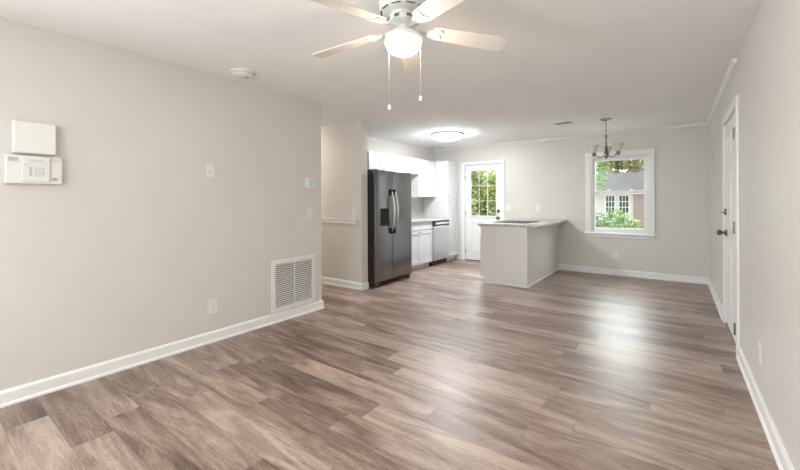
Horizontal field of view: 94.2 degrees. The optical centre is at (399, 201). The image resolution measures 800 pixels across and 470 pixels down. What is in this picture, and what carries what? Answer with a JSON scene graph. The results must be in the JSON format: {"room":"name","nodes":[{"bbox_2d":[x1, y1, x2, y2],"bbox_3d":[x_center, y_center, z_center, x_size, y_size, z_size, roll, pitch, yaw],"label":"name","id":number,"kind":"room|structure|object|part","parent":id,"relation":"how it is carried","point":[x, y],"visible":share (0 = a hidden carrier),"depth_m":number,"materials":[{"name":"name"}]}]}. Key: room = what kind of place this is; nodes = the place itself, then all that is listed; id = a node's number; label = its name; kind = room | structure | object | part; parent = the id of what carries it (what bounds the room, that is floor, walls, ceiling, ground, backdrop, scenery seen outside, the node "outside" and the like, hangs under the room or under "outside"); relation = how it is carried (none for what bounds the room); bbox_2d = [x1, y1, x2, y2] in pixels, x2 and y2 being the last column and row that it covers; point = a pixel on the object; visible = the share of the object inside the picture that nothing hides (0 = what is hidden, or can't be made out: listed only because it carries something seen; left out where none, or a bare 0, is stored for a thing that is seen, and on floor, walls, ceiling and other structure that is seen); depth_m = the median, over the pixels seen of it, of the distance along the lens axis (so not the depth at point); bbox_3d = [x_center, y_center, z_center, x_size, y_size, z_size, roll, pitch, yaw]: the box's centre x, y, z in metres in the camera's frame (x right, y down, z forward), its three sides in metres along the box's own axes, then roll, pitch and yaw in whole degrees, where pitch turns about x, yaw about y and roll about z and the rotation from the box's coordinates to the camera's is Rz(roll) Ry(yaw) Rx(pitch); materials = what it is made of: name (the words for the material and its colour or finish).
{"room":"empty living room","nodes":[
{"label":"empty living room","id":0,"kind":"room"},
{"bbox_2d":[0,17,321,390],"bbox_3d":[-2.832,0.066,1.976,0.120,2.440,6.203,0,0,37],"label":"wall","id":1,"kind":"structure","parent":0,"point":[127,255],"depth_m":2.91,"materials":[{"name":"paint"}]},
{"bbox_2d":[4,154,61,184],"bbox_3d":[-2.389,-0.204,2.431,0.053,0.181,0.270,0,0,37],"label":"alarm keypad","id":2,"kind":"object","parent":1,"relation":"attached to","point":[18,169],"visible":1,"depth_m":2.41,"materials":[{"name":"white plastic"}]},
{"bbox_3d":[-2.371,-0.209,2.423,0.010,0.162,0.132,0,0,37],"label":"keypad door","id":3,"kind":"part","parent":2,"relation":"part of","materials":[{"name":"white plastic"}]},
{"bbox_2d":[12,120,55,154],"bbox_3d":[-2.390,-0.410,2.432,0.050,0.204,0.205,0,0,37],"label":"box","id":4,"kind":"object","parent":1,"relation":"attached to","point":[27,137],"visible":1,"depth_m":2.41,"materials":[{"name":"white plastic"}]},
{"bbox_2d":[0,300,324,407],"bbox_3d":[-3.768,1.240,2.689,2.534,0.100,6.229,0,0,37],"label":"baseboard","id":5,"kind":"structure","parent":1,"relation":"attached to","point":[34,389],"depth_m":2.90,"materials":[{"name":"white wood"}]},
{"bbox_2d":[206,164,213,177],"bbox_3d":[-1.719,-0.271,3.366,0.016,0.118,0.074,0,0,37],"label":"light switch","id":6,"kind":"object","parent":1,"relation":"attached to","point":[209,168],"visible":1,"depth_m":3.36,"materials":[{"name":"beige plastic"}]},
{"bbox_2d":[208,298,217,313],"bbox_3d":[-1.703,0.956,3.387,0.008,0.130,0.085,0,0,37],"label":"wall outlet","id":7,"kind":"object","parent":1,"relation":"attached to","point":[212,303],"visible":1,"depth_m":3.38,"materials":[{"name":"white plastic"}]},
{"bbox_2d":[271,254,314,313],"bbox_3d":[-1.166,0.895,4.106,0.016,0.550,0.581,0,0,37],"label":"air vent","id":8,"kind":"object","parent":1,"relation":"in","point":[292,279],"visible":1,"depth_m":4.08,"materials":[{"name":"white plastic"}]},
{"bbox_2d":[307,208,311,217],"bbox_3d":[-1.042,0.137,4.283,0.010,0.118,0.074,0,0,37],"label":"light switch","id":9,"kind":"object","parent":1,"relation":"attached to","point":[309,210],"visible":1,"depth_m":4.28,"materials":[{"name":"beige plastic"}]},
{"bbox_2d":[305,178,314,187],"bbox_3d":[-1.033,-0.208,4.283,0.026,0.112,0.140,0,0,37],"label":"thermostat","id":10,"kind":"object","parent":1,"relation":"attached to","point":[309,182],"visible":1,"depth_m":4.26,"materials":[{"name":"white plastic"}]},
{"bbox_2d":[321,120,367,282],"bbox_3d":[-1.470,0.060,6.093,2.383,2.440,0.130,0,0,37],"label":"wall","id":11,"kind":"structure","parent":0,"point":[344,145],"depth_m":5.52,"materials":[{"name":"paint"}]},
{"bbox_2d":[321,218,356,223],"bbox_3d":[-1.510,0.299,6.024,2.200,0.071,0.028,0,0,37],"label":"trim","id":12,"kind":"structure","parent":11,"relation":"attached to","point":[323,220],"depth_m":5.58,"materials":[{"name":"white wood"}]},
{"bbox_2d":[322,276,368,290],"bbox_3d":[-1.463,1.230,6.074,2.409,0.100,0.154,0,0,37],"label":"baseboard","id":13,"kind":"structure","parent":11,"relation":"attached to","point":[325,280],"depth_m":5.50,"materials":[{"name":"white wood"}]},
{"bbox_2d":[352,208,355,215],"bbox_3d":[-0.669,0.154,5.408,0.072,0.118,0.016,0,0,37],"label":"light switch","id":14,"kind":"object","parent":11,"relation":"attached to","point":[353,209],"visible":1,"depth_m":5.41,"materials":[{"name":"beige plastic"}]},
{"bbox_2d":[0,0,761,149],"bbox_3d":[-1.039,-1.222,3.298,6.652,0.120,10.709,0,0,37],"label":"ceiling","id":15,"kind":"structure","parent":0,"point":[637,64],"depth_m":2.98,"materials":[{"name":"white paint"}]},
{"bbox_2d":[230,68,255,78],"bbox_3d":[-1.411,-1.136,3.344,0.210,0.050,0.210,0,0,37],"label":"smoke detector","id":16,"kind":"object","parent":15,"relation":"attached to","point":[242,73],"visible":1,"depth_m":3.29,"materials":[{"name":"white plastic"}]},
{"bbox_2d":[310,0,507,109],"bbox_3d":[-0.011,-0.855,2.115,1.194,0.625,1.182,0,0,37],"label":"ceiling fan","id":17,"kind":"object","parent":15,"relation":"hanging from","point":[404,41],"visible":1,"depth_m":2.07,"materials":[{"name":"white metal"}]},
{"bbox_3d":[-0.336,-0.952,2.300,0.443,0.067,0.130,0,0,25],"label":"blade","id":18,"kind":"part","parent":17,"relation":"part of","materials":[{"name":"white wood"}]},
{"bbox_3d":[-0.257,-0.953,1.841,0.130,0.067,0.443,0,0,43],"label":"blade","id":19,"kind":"part","parent":17,"relation":"part of","materials":[{"name":"white wood"}]},
{"bbox_3d":[0.020,-0.868,2.125,0.202,0.075,0.202,0,0,37],"label":"lamp shade","id":20,"kind":"part","parent":17,"relation":"part of","materials":[{"name":"white glass"}]},
{"bbox_3d":[0.076,-0.954,2.517,0.130,0.067,0.443,0,0,7],"label":"blade","id":21,"kind":"part","parent":17,"relation":"part of","materials":[{"name":"white wood"}]},
{"bbox_3d":[0.120,-0.766,2.180,0.002,0.302,0.002,0,0,37],"label":"pull chain","id":22,"kind":"part","parent":17,"relation":"part of","materials":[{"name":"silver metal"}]},
{"bbox_3d":[0.204,-0.955,1.775,0.130,0.067,0.443,0,0,-29],"label":"blade","id":23,"kind":"part","parent":17,"relation":"part of","materials":[{"name":"white wood"}]},
{"bbox_3d":[0.409,-0.956,2.193,0.443,0.067,0.130,0,0,-11],"label":"blade","id":24,"kind":"part","parent":17,"relation":"part of","materials":[{"name":"white wood"}]},
{"bbox_2d":[431,131,463,140],"bbox_3d":[0.825,-1.119,6.479,0.570,0.104,0.570,0,0,37],"label":"ceiling light","id":25,"kind":"object","parent":15,"relation":"attached to","point":[443,135],"visible":1,"depth_m":6.30,"materials":[{"name":"white glass"}]},
{"bbox_2d":[433,134,460,140],"bbox_3d":[0.825,-1.097,6.479,0.490,0.061,0.490,0,0,37],"label":"diffuser","id":26,"kind":"object","parent":25,"relation":"attached to","point":[442,137],"depth_m":6.33,"materials":[{"name":"white glass"}]},
{"bbox_2d":[553,121,573,124],"bbox_3d":[2.442,-1.170,5.567,0.265,0.016,0.160,0,0,37],"label":"ceiling vent","id":27,"kind":"object","parent":15,"relation":"in","point":[563,122],"visible":1,"depth_m":5.54,"materials":[{"name":"white plastic"}]},
{"bbox_2d":[588,118,623,158],"bbox_3d":[2.988,-0.890,5.366,0.452,0.580,0.424,0,0,37],"label":"chandelier","id":28,"kind":"object","parent":15,"relation":"hanging from","point":[617,146],"visible":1,"depth_m":5.31,"materials":[{"name":"silver metal"}]},
{"bbox_3d":[2.786,-0.750,5.346,0.150,0.112,0.150,0,0,37],"label":"lamp shade","id":29,"kind":"part","parent":28,"relation":"part of","materials":[{"name":"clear glass"}]},
{"bbox_3d":[2.961,-0.780,5.340,0.068,0.360,0.068,0,0,37],"label":"stem","id":30,"kind":"part","parent":28,"relation":"part of","materials":[{"name":"silver metal"}]},
{"bbox_3d":[3.053,-0.752,5.488,0.150,0.112,0.150,0,0,37],"label":"lamp shade","id":31,"kind":"part","parent":28,"relation":"part of","materials":[{"name":"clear glass"}]},
{"bbox_3d":[3.043,-0.752,5.185,0.150,0.112,0.150,0,0,37],"label":"lamp shade","id":32,"kind":"part","parent":28,"relation":"part of","materials":[{"name":"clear glass"}]},
{"bbox_2d":[0,259,778,469],"bbox_3d":[-1.028,1.338,3.298,6.652,0.120,10.709,0,0,37],"label":"floor","id":33,"kind":"structure","parent":0,"point":[439,367],"depth_m":2.43,"materials":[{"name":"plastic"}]},
{"bbox_2d":[367,169,411,287],"bbox_3d":[-0.367,0.400,6.018,0.903,1.747,0.920,0,0,37],"label":"refrigerator","id":34,"kind":"object","parent":33,"relation":"on","point":[388,192],"visible":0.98,"depth_m":5.68,"materials":[{"name":"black metal"}]},
{"bbox_3d":[-0.265,0.364,5.613,0.081,1.655,0.392,0,0,37],"label":"freezer door","id":35,"kind":"part","parent":34,"relation":"part of","materials":[{"name":"silver metal"}]},
{"bbox_3d":[-0.234,0.202,5.594,0.016,0.355,0.240,0,0,37],"label":"dispenser frame","id":36,"kind":"part","parent":34,"relation":"part of","materials":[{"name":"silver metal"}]},
{"bbox_3d":[-0.104,0.159,5.688,0.086,0.640,0.030,0,0,37],"label":"handle","id":37,"kind":"part","parent":34,"relation":"part of","materials":[{"name":"silver metal"}]},
{"bbox_3d":[-0.053,0.158,5.757,0.086,0.640,0.030,0,0,37],"label":"handle","id":38,"kind":"part","parent":34,"relation":"part of","materials":[{"name":"silver metal"}]},
{"bbox_3d":[0.011,0.362,5.986,0.081,1.655,0.522,0,0,37],"label":"fresh food door","id":39,"kind":"part","parent":34,"relation":"part of","materials":[{"name":"silver metal"}]},
{"bbox_2d":[411,221,432,269],"bbox_3d":[0.136,0.830,7.058,0.645,0.884,0.880,0,0,37],"label":"base cabinet","id":40,"kind":"object","parent":33,"relation":"on","point":[422,232],"visible":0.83,"depth_m":6.96,"materials":[{"name":"white wood"}]},
{"bbox_3d":[0.235,0.859,6.711,0.019,0.613,0.436,0,0,37],"label":"door","id":41,"kind":"part","parent":40,"relation":"part of","materials":[{"name":"white wood"}]},
{"bbox_3d":[0.364,0.468,6.888,0.019,0.137,0.874,0,0,37],"label":"drawer","id":42,"kind":"part","parent":40,"relation":"part of","materials":[{"name":"white wood"}]},
{"bbox_3d":[0.497,0.857,7.065,0.019,0.613,0.436,0,0,37],"label":"door","id":43,"kind":"part","parent":40,"relation":"part of","materials":[{"name":"white wood"}]},
{"bbox_2d":[411,213,448,222],"bbox_3d":[0.252,0.320,7.221,0.645,0.136,1.703,0,0,37],"label":"countertop","id":44,"kind":"structure","parent":40,"relation":"on","point":[415,217],"depth_m":7.56,"materials":[{"name":"stone"}]},
{"bbox_2d":[429,220,448,265],"bbox_3d":[0.606,0.829,7.640,0.632,0.882,0.601,0,0,37],"label":"dishwasher","id":45,"kind":"object","parent":33,"relation":"on","point":[440,228],"visible":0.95,"depth_m":7.42,"materials":[{"name":"silver metal"}]},
{"bbox_3d":[0.831,0.829,7.473,0.032,0.670,0.601,0,0,37],"label":"door","id":46,"kind":"part","parent":45,"relation":"part of","materials":[{"name":"silver metal"}]},
{"bbox_3d":[0.830,0.438,7.473,0.035,0.102,0.601,0,0,37],"label":"control panel","id":47,"kind":"part","parent":45,"relation":"part of","materials":[{"name":"silver metal"}]},
{"bbox_2d":[423,161,457,260],"bbox_3d":[0.897,0.213,8.090,0.645,2.112,0.456,0,0,37],"label":"wall","id":48,"kind":"structure","parent":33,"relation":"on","point":[445,203],"depth_m":7.88,"materials":[{"name":"paint"}]},
{"bbox_3d":[1.122,-0.457,7.917,0.019,0.756,0.436,0,0,37],"label":"door","id":49,"kind":"part","parent":48,"relation":"part of","materials":[{"name":"white wood"}]},
{"bbox_3d":[1.126,0.548,7.917,0.019,1.226,0.436,0,0,37],"label":"door","id":50,"kind":"part","parent":48,"relation":"part of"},
{"bbox_2d":[480,224,558,287],"bbox_3d":[2.080,0.822,6.367,0.777,0.884,1.829,0,0,37],"label":"base cabinet","id":51,"kind":"object","parent":33,"relation":"on","point":[522,257],"visible":1,"depth_m":5.69,"materials":[{"name":"paint"}]},
{"bbox_3d":[1.403,0.853,6.045,0.019,0.617,0.436,0,0,37],"label":"door","id":52,"kind":"part","parent":51,"relation":"part of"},
{"bbox_2d":[478,219,566,227],"bbox_3d":[2.137,0.361,6.314,0.905,0.036,1.849,0,0,37],"label":"countertop","id":53,"kind":"structure","parent":51,"relation":"on","point":[542,222],"depth_m":5.77,"materials":[{"name":"stone"}]},
{"bbox_2d":[498,220,538,222],"bbox_3d":[1.951,0.340,6.185,0.530,0.008,0.660,0,0,37],"label":"cooktop","id":54,"kind":"object","parent":53,"relation":"in","point":[506,221],"visible":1,"depth_m":6.16,"materials":[{"name":"black glass"}]},
{"bbox_2d":[367,136,433,212],"bbox_3d":[-0.220,0.054,7.228,0.120,2.440,3.184,0,0,37],"label":"wall","id":55,"kind":"structure","parent":0,"point":[373,144],"depth_m":7.58,"materials":[{"name":"paint"}]},
{"bbox_2d":[367,151,395,171],"bbox_3d":[-0.415,-0.683,6.568,0.355,0.315,0.755,0,0,37],"label":"upper cabinet","id":56,"kind":"object","parent":55,"relation":"attached to","point":[375,160],"visible":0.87,"depth_m":6.44,"materials":[{"name":"white wood"}]},
{"bbox_3d":[-0.414,-0.682,6.332,0.019,0.301,0.374,0,0,37],"label":"door","id":57,"kind":"part","parent":56,"relation":"part of","materials":[{"name":"white wood"}]},
{"bbox_3d":[-0.189,-0.683,6.636,0.019,0.301,0.374,0,0,37],"label":"door","id":58,"kind":"part","parent":56,"relation":"part of","materials":[{"name":"white wood"}]},
{"bbox_2d":[396,155,418,174],"bbox_3d":[0.036,-0.685,7.177,0.355,0.315,0.756,0,0,37],"label":"upper cabinet","id":59,"kind":"object","parent":55,"relation":"attached to","point":[403,164],"visible":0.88,"depth_m":7.07,"materials":[{"name":"white wood"}]},
{"bbox_3d":[0.037,-0.684,6.941,0.019,0.301,0.374,0,0,37],"label":"door","id":60,"kind":"part","parent":59,"relation":"part of","materials":[{"name":"white wood"}]},
{"bbox_3d":[0.262,-0.685,7.245,0.019,0.301,0.374,0,0,37],"label":"door","id":61,"kind":"part","parent":59,"relation":"part of","materials":[{"name":"white wood"}]},
{"bbox_2d":[411,213,423,217],"bbox_3d":[0.001,0.304,7.407,0.020,0.102,1.703,0,0,37],"label":"backsplash","id":62,"kind":"structure","parent":55,"relation":"attached to","point":[413,215],"depth_m":7.89,"materials":[{"name":"stone"}]},
{"bbox_2d":[411,159,435,196],"bbox_3d":[0.452,-0.464,7.736,0.355,0.760,0.633,0,0,37],"label":"upper cabinet","id":63,"kind":"object","parent":55,"relation":"attached to","point":[423,184],"visible":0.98,"depth_m":7.56,"materials":[{"name":"white wood"}]},
{"bbox_3d":[0.565,-0.464,7.652,0.019,0.746,0.629,0,0,37],"label":"door","id":64,"kind":"part","parent":63,"relation":"part of","materials":[{"name":"white wood"}]},
{"bbox_2d":[434,125,709,277],"bbox_3d":[2.753,0.041,7.082,5.072,2.440,0.120,0,0,37],"label":"wall","id":65,"kind":"structure","parent":0,"point":[550,174],"depth_m":6.36,"materials":[{"name":"paint"}]},
{"bbox_2d":[461,160,504,260],"bbox_3d":[1.737,0.215,7.786,0.960,2.100,0.198,0,0,37],"label":"door","id":66,"kind":"structure","parent":65,"relation":"in","point":[471,232],"depth_m":7.88,"materials":[{"name":"white wood"}]},
{"bbox_3d":[1.612,0.746,7.858,0.230,0.640,0.009,0,0,37],"label":"panel moulding","id":67,"kind":"part","parent":66,"relation":"part of","materials":[{"name":"white wood"}]},
{"bbox_3d":[1.730,-0.167,7.766,0.631,1.001,0.014,0,0,37],"label":"glass frame","id":68,"kind":"part","parent":66,"relation":"part of","materials":[{"name":"clear glass"}]},
{"bbox_2d":[505,205,510,210],"bbox_3d":[2.153,0.135,7.442,0.125,0.118,0.016,0,0,37],"label":"light switch","id":69,"kind":"object","parent":65,"relation":"attached to","point":[507,207],"visible":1,"depth_m":7.44,"materials":[{"name":"beige plastic"}]},
{"bbox_2d":[433,58,736,151],"bbox_3d":[1.774,-1.155,5.769,4.832,0.040,3.149,0,0,37],"label":"trim","id":70,"kind":"structure","parent":65,"relation":"attached to","point":[732,65],"depth_m":6.00,"materials":[{"name":"white wood"}]},
{"bbox_2d":[613,252,617,258],"bbox_3d":[3.667,0.924,6.328,0.074,0.118,0.008,0,0,37],"label":"wall outlet","id":71,"kind":"object","parent":65,"relation":"attached to","point":[615,254],"visible":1,"depth_m":6.33,"materials":[{"name":"white plastic"}]},
{"bbox_2d":[584,148,655,239],"bbox_3d":[3.725,-0.114,6.330,1.050,1.476,0.170,0,0,37],"label":"window","id":72,"kind":"structure","parent":65,"relation":"in","point":[648,155],"depth_m":6.26,"materials":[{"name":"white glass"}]},
{"bbox_3d":[3.732,0.174,6.339,0.804,0.699,0.035,0,0,37],"label":"sash","id":73,"kind":"part","parent":72,"relation":"part of","materials":[{"name":"clear glass"}]},
{"bbox_3d":[3.751,-0.440,6.369,0.804,0.622,0.035,0,0,37],"label":"sash","id":74,"kind":"part","parent":72,"relation":"part of","materials":[{"name":"clear glass"}]},
{"bbox_2d":[558,264,708,283],"bbox_3d":[3.791,1.206,6.226,2.154,0.100,0.026,0,0,37],"label":"baseboard","id":75,"kind":"structure","parent":65,"relation":"attached to","point":[650,275],"depth_m":6.13,"materials":[{"name":"white wood"}]},
{"bbox_2d":[709,0,799,469],"bbox_3d":[1.591,0.046,1.353,0.120,2.440,10.469,0,0,37],"label":"wall","id":76,"kind":"structure","parent":0,"point":[765,77],"depth_m":2.02,"materials":[{"name":"paint"}]},
{"bbox_2d":[708,278,722,320],"bbox_3d":[4.023,1.205,4.753,0.026,0.100,2.117,0,0,37],"label":"baseboard","id":77,"kind":"structure","parent":76,"relation":"attached to","point":[719,306],"depth_m":4.52,"materials":[{"name":"white wood"}]},
{"bbox_2d":[716,94,739,355],"bbox_3d":[3.079,0.199,3.426,0.198,2.120,1.130,0,0,37],"label":"door","id":78,"kind":"structure","parent":76,"relation":"in","point":[730,121],"depth_m":3.41,"materials":[{"name":"white wood"}]},
{"bbox_3d":[3.264,0.318,3.771,0.084,0.068,0.068,0,0,37],"label":"knob","id":79,"kind":"part","parent":78,"relation":"part of","materials":[{"name":"silver metal"}]},
{"bbox_3d":[3.176,-0.546,3.594,0.008,0.230,0.300,0,0,37],"label":"panel moulding","id":80,"kind":"part","parent":78,"relation":"part of","materials":[{"name":"white wood"}]},
{"bbox_3d":[3.178,-0.031,3.594,0.008,0.580,0.300,0,0,37],"label":"panel moulding","id":81,"kind":"part","parent":78,"relation":"part of","materials":[{"name":"white wood"}]},
{"bbox_3d":[3.182,0.724,3.594,0.008,0.630,0.300,0,0,37],"label":"panel moulding","id":82,"kind":"part","parent":78,"relation":"part of","materials":[{"name":"white wood"}]},
{"bbox_3d":[2.944,-0.545,3.281,0.008,0.230,0.300,0,0,37],"label":"panel moulding","id":83,"kind":"part","parent":78,"relation":"part of","materials":[{"name":"white wood"}]},
{"bbox_3d":[2.946,-0.030,3.281,0.008,0.580,0.300,0,0,37],"label":"panel moulding","id":84,"kind":"part","parent":78,"relation":"part of","materials":[{"name":"white wood"}]},
{"bbox_3d":[2.950,0.725,3.281,0.008,0.630,0.300,0,0,37],"label":"panel moulding","id":85,"kind":"part","parent":78,"relation":"part of","materials":[{"name":"white wood"}]},
{"bbox_2d":[758,341,761,364],"bbox_3d":[2.190,0.923,2.264,0.008,0.118,0.074,0,0,37],"label":"wall outlet","id":86,"kind":"object","parent":76,"relation":"attached to","point":[759,344],"visible":1,"depth_m":2.25,"materials":[{"name":"white plastic"}]},
{"bbox_2d":[736,346,794,469],"bbox_3d":[0.570,1.220,0.091,0.026,0.100,7.218,0,0,37],"label":"trim","id":87,"kind":"structure","parent":76,"relation":"attached to","point":[782,459],"depth_m":2.06,"materials":[{"name":"white wood"}]},
{"label":"outside","id":88,"kind":"structure","parent":0,"visible":0},
{"bbox_3d":[20.066,1.858,27.074,80.000,0.150,52.611,0,0,37],"label":"ground","id":89,"kind":"structure","parent":88,"visible":0},
{"bbox_2d":[471,183,476,212],"bbox_3d":[1.378,-0.193,13.464,2.708,4.157,2.301,0,0,37],"label":"tree","id":90,"kind":"object","parent":89,"relation":"on","point":[472,203],"visible":0.02,"depth_m":12.98,"materials":[{"name":"green plant"}]},
{"bbox_2d":[471,171,495,215],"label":"door window","id":91,"kind":"structure","parent":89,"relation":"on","point":[481,204],"depth_m":16.13,"materials":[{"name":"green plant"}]},
{"bbox_2d":[481,170,495,214],"bbox_3d":[3.147,-0.072,10.632,2.472,3.930,2.386,0,0,-25],"label":"tree","id":92,"kind":"object","parent":89,"relation":"on","point":[491,190],"visible":0.09,"depth_m":10.98,"materials":[{"name":"green plant"}]},
{"bbox_2d":[596,161,609,197],"bbox_3d":[6.888,-0.541,15.514,3.421,4.770,2.341,0,0,37],"label":"tree","id":93,"kind":"object","parent":89,"relation":"on","point":[600,163],"visible":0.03,"depth_m":14.51,"materials":[{"name":"green plant"}]},
{"bbox_2d":[596,209,641,228],"bbox_3d":[4.966,1.010,9.482,2.040,1.692,1.463,0,0,37],"label":"shrub","id":94,"kind":"object","parent":89,"relation":"on","point":[621,220],"visible":0.1,"depth_m":9.27,"materials":[{"name":"green plant"}]},
{"bbox_2d":[596,172,643,228],"bbox_3d":[13.632,0.022,23.441,12.400,3.580,6.900,0,0,37],"label":"neighboring house","id":95,"kind":"structure","parent":89,"relation":"on","point":[632,205],"depth_m":20.97,"materials":[{"name":"white"}]},
{"bbox_3d":[11.893,0.179,21.043,0.420,0.940,0.015,0,0,37],"label":"pane","id":96,"kind":"part","parent":95,"relation":"part of","materials":[{"name":"glass"}]},
{"bbox_3d":[12.432,0.177,20.644,0.440,0.940,0.015,0,0,37],"label":"pane","id":97,"kind":"part","parent":95,"relation":"part of","materials":[{"name":"glass"}]},
{"bbox_2d":[596,159,643,173],"bbox_3d":[19.864,-2.348,34.867,12.653,8.315,5.085,0,0,37],"label":"tree","id":98,"kind":"object","parent":89,"relation":"on","point":[623,166],"visible":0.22,"depth_m":33.68,"materials":[{"name":"green plant"}]}
]}

